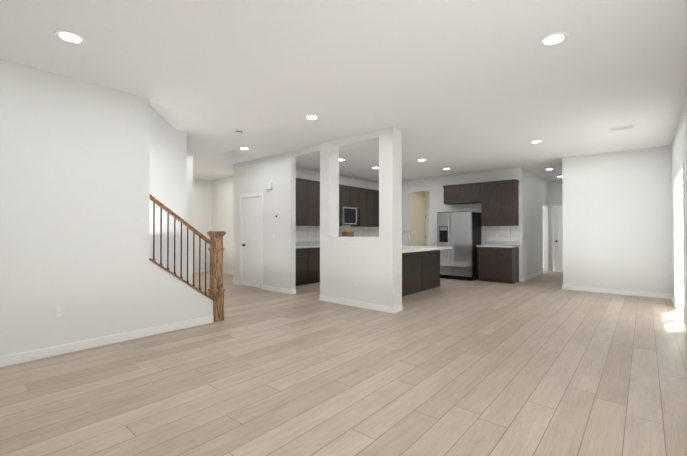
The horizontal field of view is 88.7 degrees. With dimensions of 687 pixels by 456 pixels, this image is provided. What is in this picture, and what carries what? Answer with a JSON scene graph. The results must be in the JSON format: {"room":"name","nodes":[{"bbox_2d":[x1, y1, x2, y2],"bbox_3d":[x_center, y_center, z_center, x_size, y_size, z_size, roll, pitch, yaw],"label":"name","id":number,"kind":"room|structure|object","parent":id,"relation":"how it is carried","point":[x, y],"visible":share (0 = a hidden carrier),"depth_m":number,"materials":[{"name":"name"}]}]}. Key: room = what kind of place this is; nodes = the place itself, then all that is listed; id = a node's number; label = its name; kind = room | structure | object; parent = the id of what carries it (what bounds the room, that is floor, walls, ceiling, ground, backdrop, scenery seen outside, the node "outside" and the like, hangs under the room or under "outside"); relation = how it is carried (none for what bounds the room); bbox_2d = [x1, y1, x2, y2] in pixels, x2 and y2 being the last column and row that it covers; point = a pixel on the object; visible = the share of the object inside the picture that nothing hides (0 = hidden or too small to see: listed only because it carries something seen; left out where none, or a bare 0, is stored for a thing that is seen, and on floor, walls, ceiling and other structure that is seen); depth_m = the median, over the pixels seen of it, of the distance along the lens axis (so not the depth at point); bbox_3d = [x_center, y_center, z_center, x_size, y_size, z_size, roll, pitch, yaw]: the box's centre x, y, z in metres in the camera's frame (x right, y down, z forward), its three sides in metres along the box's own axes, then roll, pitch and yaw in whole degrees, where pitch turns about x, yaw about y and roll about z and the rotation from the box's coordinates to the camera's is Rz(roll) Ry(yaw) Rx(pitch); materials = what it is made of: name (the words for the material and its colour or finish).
{"room":"empty living room","nodes":[
{"label":"empty living room","id":0,"kind":"room"},
{"bbox_2d":[0,59,212,356],"bbox_3d":[-3.948,-2.712,2.532,0.120,8.000,6.415,0,-1,41],"label":"wall","id":1,"kind":"structure","parent":0,"point":[74,191],"depth_m":3.71,"materials":[{"name":"white paint"}]},
{"bbox_2d":[55,305,63,317],"bbox_3d":[-2.914,0.859,3.603,0.009,0.118,0.075,0,-1,41],"label":"outlet","id":2,"kind":"object","parent":1,"relation":"attached to","point":[59,311],"visible":1,"depth_m":3.60,"materials":[{"name":"white plastic"}]},
{"bbox_2d":[149,194,225,321],"bbox_3d":[-2.073,0.443,4.688,0.192,1.733,1.007,0,-1,41],"label":"stair railing","id":3,"kind":"object","parent":1,"relation":"on","point":[216,249],"visible":0.96,"depth_m":4.87,"materials":[{"name":"brown wood"}]},
{"bbox_2d":[0,268,686,366],"bbox_3d":[-0.701,1.284,6.878,10.800,0.095,16.100,0,-1,41],"label":"baseboard","id":4,"kind":"structure","parent":1,"relation":"attached to","point":[13,359],"depth_m":4.52,"materials":[{"name":"white paint"}]},
{"bbox_2d":[149,105,186,280],"bbox_3d":[-4.719,-2.704,3.269,0.150,8.000,6.530,0,-1,41],"label":"wall","id":5,"kind":"structure","parent":0,"point":[168,164],"depth_m":5.46,"materials":[{"name":"white paint"}]},
{"bbox_2d":[186,150,193,283],"bbox_3d":[-5.453,-0.133,4.362,0.120,2.880,7.270,0,-1,41],"label":"wall","id":6,"kind":"structure","parent":0,"point":[190,180],"depth_m":7.04,"materials":[{"name":"white paint"}]},
{"bbox_2d":[194,178,209,269],"bbox_3d":[-4.978,-0.075,10.291,0.120,2.880,2.310,0,-1,41],"label":"wall","id":7,"kind":"structure","parent":0,"point":[201,187],"depth_m":10.89,"materials":[{"name":"white paint"}]},
{"bbox_2d":[210,174,233,270],"bbox_3d":[-3.033,-0.076,10.224,3.160,2.880,0.120,0,-1,41],"label":"wall","id":8,"kind":"structure","parent":0,"point":[213,205],"depth_m":10.67,"materials":[{"name":"white paint"}]},
{"bbox_2d":[230,151,295,289],"bbox_3d":[-1.812,-0.100,7.793,2.100,2.880,0.120,0,-1,41],"label":"wall","id":9,"kind":"structure","parent":0,"point":[250,177],"depth_m":7.44,"materials":[{"name":"white paint"}]},
{"bbox_2d":[242,197,260,287],"bbox_3d":[-2.079,0.317,7.958,0.730,2.026,0.100,0,-1,41],"label":"closet door","id":10,"kind":"structure","parent":9,"relation":"in","point":[251,244],"depth_m":7.98,"materials":[{"name":"white paint"}]},
{"bbox_2d":[240,193,262,288],"bbox_3d":[-2.056,0.287,7.988,0.870,2.110,0.136,0,-1,41],"label":"door frame","id":11,"kind":"structure","parent":9,"relation":"attached to","point":[241,225],"depth_m":8.18,"materials":[{"name":"white paint"}]},
{"bbox_2d":[265,182,272,189],"bbox_3d":[-1.600,-0.893,7.510,0.220,0.140,0.045,0,-1,41],"label":"door chime","id":12,"kind":"object","parent":9,"relation":"attached to","point":[268,186],"visible":1,"depth_m":7.48,"materials":[{"name":"white plastic"}]},
{"bbox_2d":[296,167,378,225],"bbox_3d":[-0.364,-0.079,9.910,0.120,2.880,4.980,0,-1,41],"label":"wall","id":13,"kind":"structure","parent":0,"point":[301,173],"depth_m":10.29,"materials":[{"name":"white paint"}]},
{"bbox_2d":[296,178,299,225],"bbox_3d":[-1.394,-0.624,8.360,0.327,1.120,0.536,0,-1,41],"label":"upper cabinet","id":14,"kind":"object","parent":13,"relation":"attached to","point":[297,179],"depth_m":8.46,"materials":[{"name":"brown wood"}]},
{"bbox_2d":[300,178,311,225],"bbox_3d":[-1.121,-0.621,8.679,0.327,1.120,0.535,0,-1,41],"label":"upper cabinet","id":15,"kind":"object","parent":13,"relation":"attached to","point":[305,185],"depth_m":8.66,"materials":[{"name":"brown wood"}]},
{"bbox_2d":[296,241,319,243],"bbox_3d":[-0.354,0.396,9.798,0.020,0.097,4.810,0,-1,41],"label":"countertop","id":16,"kind":"structure","parent":13,"relation":"attached to","point":[297,242],"depth_m":9.12,"materials":[{"name":"white stone"}]},
{"bbox_2d":[312,182,319,225],"bbox_3d":[-0.848,-0.618,8.997,0.327,1.120,0.536,0,-1,41],"label":"upper cabinet","id":17,"kind":"object","parent":13,"relation":"attached to","point":[315,185],"depth_m":8.92,"materials":[{"name":"brown wood"}]},
{"bbox_2d":[296,226,378,240],"bbox_3d":[-0.365,0.144,9.810,0.005,0.398,4.810,0,-1,41],"label":"backsplash","id":18,"kind":"structure","parent":13,"relation":"attached to","point":[307,233],"depth_m":9.48,"materials":[{"name":"tile"}]},
{"bbox_2d":[339,186,343,225],"bbox_3d":[-0.320,-0.612,9.612,0.327,1.120,0.478,0,-1,41],"label":"upper cabinet","id":19,"kind":"object","parent":13,"relation":"attached to","point":[341,188],"depth_m":9.66,"materials":[{"name":"brown wood"}]},
{"bbox_2d":[344,186,351,206],"bbox_3d":[-0.021,-0.878,9.964,0.327,0.580,0.439,0,-1,41],"label":"upper cabinet","id":20,"kind":"object","parent":13,"relation":"attached to","point":[347,189],"depth_m":9.88,"materials":[{"name":"brown wood"}]},
{"bbox_2d":[342,207,359,224],"bbox_3d":[0.120,-0.335,10.050,0.421,0.495,0.756,0,-1,41],"label":"microwave","id":21,"kind":"object","parent":20,"relation":"attached to","point":[350,215],"visible":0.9,"depth_m":9.88,"materials":[{"name":"silver metal"}]},
{"bbox_2d":[352,186,359,207],"bbox_3d":[0.190,-0.876,10.209,0.327,0.580,0.439,0,-1,41],"label":"upper cabinet","id":22,"kind":"object","parent":13,"relation":"attached to","point":[355,190],"depth_m":10.15,"materials":[{"name":"brown wood"}]},
{"bbox_2d":[351,188,367,225],"bbox_3d":[0.482,-0.602,10.547,0.327,1.120,0.454,0,-1,41],"label":"upper cabinet","id":23,"kind":"object","parent":13,"relation":"attached to","point":[365,201],"depth_m":10.44,"materials":[{"name":"brown wood"}]},
{"bbox_2d":[368,190,375,225],"bbox_3d":[0.720,-0.600,10.825,0.327,1.120,0.511,0,-1,41],"label":"upper cabinet","id":24,"kind":"object","parent":13,"relation":"attached to","point":[371,193],"depth_m":10.75,"materials":[{"name":"brown wood"}]},
{"bbox_2d":[376,190,378,225],"bbox_3d":[0.959,-0.597,11.103,0.327,1.120,0.454,0,-1,41],"label":"upper cabinet","id":25,"kind":"object","parent":13,"relation":"attached to","point":[377,191],"depth_m":10.98,"materials":[{"name":"brown wood"}]},
{"bbox_2d":[0,268,686,455],"bbox_3d":[-0.925,1.385,7.268,11.950,0.100,17.600,0,-1,41],"label":"floor","id":26,"kind":"structure","parent":0,"point":[544,364],"depth_m":2.94,"materials":[{"name":"brown wood"}]},
{"bbox_2d":[295,248,310,285],"bbox_3d":[-1.212,0.909,8.354,0.594,0.874,0.621,0,-1,41],"label":"base cabinet","id":27,"kind":"object","parent":26,"relation":"on","point":[307,262],"depth_m":8.23,"materials":[{"name":"wood"}]},
{"bbox_2d":[296,244,319,247],"bbox_3d":[-0.128,0.459,9.603,0.619,0.046,4.810,0,-1,41],"label":"countertop","id":28,"kind":"structure","parent":27,"relation":"on","point":[297,245],"depth_m":8.69,"materials":[{"name":"white stone"}]},
{"bbox_2d":[311,248,319,283],"bbox_3d":[-0.884,0.913,8.736,0.594,0.874,0.622,0,-1,41],"label":"base cabinet","id":29,"kind":"object","parent":26,"relation":"on","point":[315,252],"depth_m":8.53,"materials":[{"name":"wood"}]},
{"bbox_2d":[379,127,401,304],"bbox_3d":[0.751,-0.121,5.620,0.260,2.880,0.260,0,-1,41],"label":"column","id":30,"kind":"structure","parent":26,"relation":"on","point":[390,182],"depth_m":5.54,"materials":[{"name":"white paint"}]},
{"bbox_2d":[402,250,439,296],"bbox_3d":[1.184,0.903,7.558,0.900,0.871,2.140,0,-1,41],"label":"kitchen island","id":31,"kind":"object","parent":26,"relation":"on","point":[420,268],"depth_m":7.37,"materials":[{"name":"brown wood"}]},
{"bbox_2d":[402,246,451,253],"bbox_3d":[1.484,0.441,7.305,0.670,0.040,2.220,0,-1,41],"label":"island countertop","id":32,"kind":"structure","parent":31,"relation":"on","point":[405,249],"depth_m":7.21,"materials":[{"name":"white stone"}]},
{"bbox_2d":[437,211,480,280],"bbox_3d":[3.100,0.464,9.459,0.930,1.785,0.786,0,-1,41],"label":"fridge","id":33,"kind":"object","parent":26,"relation":"on","point":[459,232],"visible":0.96,"depth_m":9.17,"materials":[{"name":"silver metal"}]},
{"bbox_2d":[476,241,519,283],"bbox_3d":[3.913,0.845,8.898,0.860,1.013,0.617,0,-1,41],"label":"base cabinet","id":34,"kind":"object","parent":26,"relation":"on","point":[498,261],"visible":1,"depth_m":8.70,"materials":[{"name":"wood"}]},
{"bbox_2d":[0,0,686,182],"bbox_3d":[-0.925,-1.595,7.297,11.950,0.100,17.600,0,-1,41],"label":"ceiling","id":35,"kind":"structure","parent":0,"point":[463,86],"depth_m":3.53,"materials":[{"name":"white paint"}]},
{"bbox_2d":[54,29,85,43],"bbox_3d":[-2.260,-1.579,2.908,0.210,0.015,0.210,0,-1,41],"label":"recessed light","id":36,"kind":"object","parent":35,"relation":"in","point":[69,36],"visible":0.96,"depth_m":2.88,"materials":[{"name":"white plastic"}]},
{"bbox_2d":[150,102,204,128],"bbox_3d":[-4.368,-3.988,2.862,0.930,4.799,6.350,0,-1,41],"label":"ceiling slope","id":37,"kind":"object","parent":35,"relation":"attached to","point":[175,118],"visible":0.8,"depth_m":5.23,"materials":[{"name":"white paint"}]},
{"bbox_2d":[304,114,318,119],"bbox_3d":[-0.444,-1.559,4.947,0.210,0.015,0.210,0,-1,41],"label":"recessed light","id":38,"kind":"object","parent":35,"relation":"in","point":[311,116],"visible":0.96,"depth_m":4.92,"materials":[{"name":"white plastic"}]},
{"bbox_2d":[291,131,378,156],"bbox_3d":[-0.194,-1.504,6.405,2.180,0.100,0.200,0,-1,41],"label":"header beam","id":39,"kind":"structure","parent":35,"relation":"attached to","point":[357,140],"depth_m":6.13,"materials":[{"name":"white paint"}]},
{"bbox_2d":[530,140,542,142],"bbox_3d":[3.446,-1.546,6.287,0.210,0.015,0.210,0,-1,41],"label":"recessed light","id":40,"kind":"object","parent":35,"relation":"in","point":[535,141],"visible":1,"depth_m":6.25,"materials":[{"name":"white plastic"}]},
{"bbox_2d":[539,31,568,45],"bbox_3d":[1.759,-1.579,2.939,0.210,0.015,0.210,0,-1,41],"label":"recessed light","id":41,"kind":"object","parent":35,"relation":"in","point":[554,38],"visible":0.96,"depth_m":2.92,"materials":[{"name":"white plastic"}]},
{"bbox_2d":[609,125,635,131],"bbox_3d":[4.358,-1.555,5.492,0.320,0.013,0.180,0,-1,41],"label":"ceiling vent","id":42,"kind":"object","parent":35,"relation":"in","point":[622,128],"visible":1,"depth_m":5.47,"materials":[{"name":"white plastic"}]},
{"bbox_2d":[320,237,399,306],"bbox_3d":[0.231,0.738,6.019,1.580,1.170,0.200,0,-1,41],"label":"wall","id":43,"kind":"structure","parent":0,"point":[371,265],"depth_m":5.82,"materials":[{"name":"white paint"}]},
{"bbox_2d":[320,142,338,236],"bbox_3d":[-0.258,-0.698,6.492,0.240,1.710,0.260,0,-1,41],"label":"column","id":44,"kind":"structure","parent":43,"relation":"on","point":[329,191],"depth_m":6.40,"materials":[{"name":"white paint"}]},
{"bbox_2d":[410,192,425,245],"bbox_3d":[2.316,-0.052,12.650,0.120,2.880,2.670,0,-1,41],"label":"wall","id":45,"kind":"structure","parent":0,"point":[419,203],"depth_m":13.08,"materials":[{"name":"white paint"}]},
{"bbox_2d":[426,191,428,209],"bbox_3d":[3.989,-0.050,12.895,2.040,2.880,0.120,0,-1,41],"label":"wall","id":46,"kind":"structure","parent":0,"point":[427,193],"depth_m":13.48,"materials":[{"name":"white paint"}]},
{"bbox_2d":[425,210,428,245],"bbox_3d":[3.451,0.344,13.263,0.860,2.100,0.016,0,-1,41],"label":"door frame","id":47,"kind":"structure","parent":46,"relation":"attached to","point":[425,226],"depth_m":13.51,"materials":[{"name":"white paint"}]},
{"bbox_2d":[426,211,428,245],"bbox_3d":[3.416,0.372,13.225,0.724,2.018,0.100,0,-1,41],"label":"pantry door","id":48,"kind":"structure","parent":46,"relation":"in","point":[427,228],"depth_m":13.42,"materials":[{"name":"white paint"}]},
{"bbox_2d":[402,168,516,245],"bbox_3d":[2.806,-0.074,10.373,4.330,2.880,0.150,0,-1,41],"label":"wall","id":49,"kind":"structure","parent":0,"point":[433,186],"depth_m":10.32,"materials":[{"name":"white paint"}]},
{"bbox_2d":[444,184,462,204],"bbox_3d":[3.127,-0.920,9.786,0.572,0.500,0.326,0,-1,41],"label":"upper cabinet","id":50,"kind":"object","parent":49,"relation":"attached to","point":[453,194],"depth_m":9.66,"materials":[{"name":"brown wood"}]},
{"bbox_2d":[463,183,478,202],"bbox_3d":[3.474,-0.923,9.489,0.569,0.500,0.326,0,-1,41],"label":"upper cabinet","id":51,"kind":"object","parent":49,"relation":"attached to","point":[470,190],"depth_m":9.34,"materials":[{"name":"brown wood"}]},
{"bbox_2d":[479,181,498,225],"bbox_3d":[3.871,-0.616,9.145,0.472,1.120,0.326,0,-1,41],"label":"upper cabinet","id":52,"kind":"object","parent":49,"relation":"attached to","point":[498,201],"depth_m":9.04,"materials":[{"name":"brown wood"}]},
{"bbox_2d":[482,225,519,240],"bbox_3d":[4.094,0.138,9.161,0.940,0.398,0.006,0,-1,41],"label":"backsplash","id":53,"kind":"structure","parent":49,"relation":"attached to","point":[509,233],"depth_m":9.14,"materials":[{"name":"tile"}]},
{"bbox_2d":[499,179,518,225],"bbox_3d":[4.143,-0.618,8.912,0.472,1.120,0.326,0,-1,41],"label":"upper cabinet","id":54,"kind":"object","parent":49,"relation":"attached to","point":[508,189],"depth_m":8.76,"materials":[{"name":"brown wood"}]},
{"bbox_2d":[517,167,548,281],"bbox_3d":[5.487,-0.077,10.081,0.120,2.880,3.200,0,-1,41],"label":"wall","id":55,"kind":"structure","parent":0,"point":[533,193],"depth_m":9.48,"materials":[{"name":"white paint"}]},
{"bbox_2d":[542,203,548,270],"bbox_3d":[6.203,0.311,10.900,0.136,2.120,0.900,0,-1,41],"label":"door frame","id":56,"kind":"structure","parent":55,"relation":"attached to","point":[546,237],"depth_m":11.17,"materials":[{"name":"white paint"}]},
{"bbox_2d":[548,180,562,267],"bbox_3d":[6.992,-0.068,10.998,1.210,2.880,0.150,0,-1,41],"label":"wall","id":57,"kind":"structure","parent":0,"point":[555,191],"depth_m":11.19,"materials":[{"name":"white paint"}]},
{"bbox_2d":[551,204,561,270],"bbox_3d":[6.960,0.316,10.912,0.890,2.110,0.016,0,-1,41],"label":"door frame","id":58,"kind":"structure","parent":57,"relation":"attached to","point":[552,258],"depth_m":11.17,"materials":[{"name":"white paint"}]},
{"bbox_2d":[554,207,562,270],"bbox_3d":[6.977,0.346,10.927,0.750,2.026,0.100,0,-1,41],"label":"door","id":59,"kind":"structure","parent":57,"relation":"in","point":[558,238],"depth_m":11.11,"materials":[{"name":"white paint"}]},
{"bbox_2d":[562,145,671,293],"bbox_3d":[5.574,-0.106,7.142,1.900,2.880,0.150,0,-1,41],"label":"wall","id":60,"kind":"structure","parent":0,"point":[617,219],"depth_m":7.07,"materials":[{"name":"white paint"}]},
{"bbox_2d":[671,94,686,326],"bbox_3d":[2.055,-0.160,1.696,0.150,2.880,13.000,0,-1,41],"label":"wall","id":61,"kind":"structure","parent":0,"point":[679,150],"depth_m":4.83,"materials":[{"name":"white paint"}]},
{"bbox_2d":[673,162,685,323],"bbox_3d":[4.974,0.244,5.116,0.178,2.140,1.920,0,-1,41],"label":"door","id":62,"kind":"structure","parent":61,"relation":"in","point":[679,243],"depth_m":5.76,"materials":[{"name":"white paint"}]}
]}

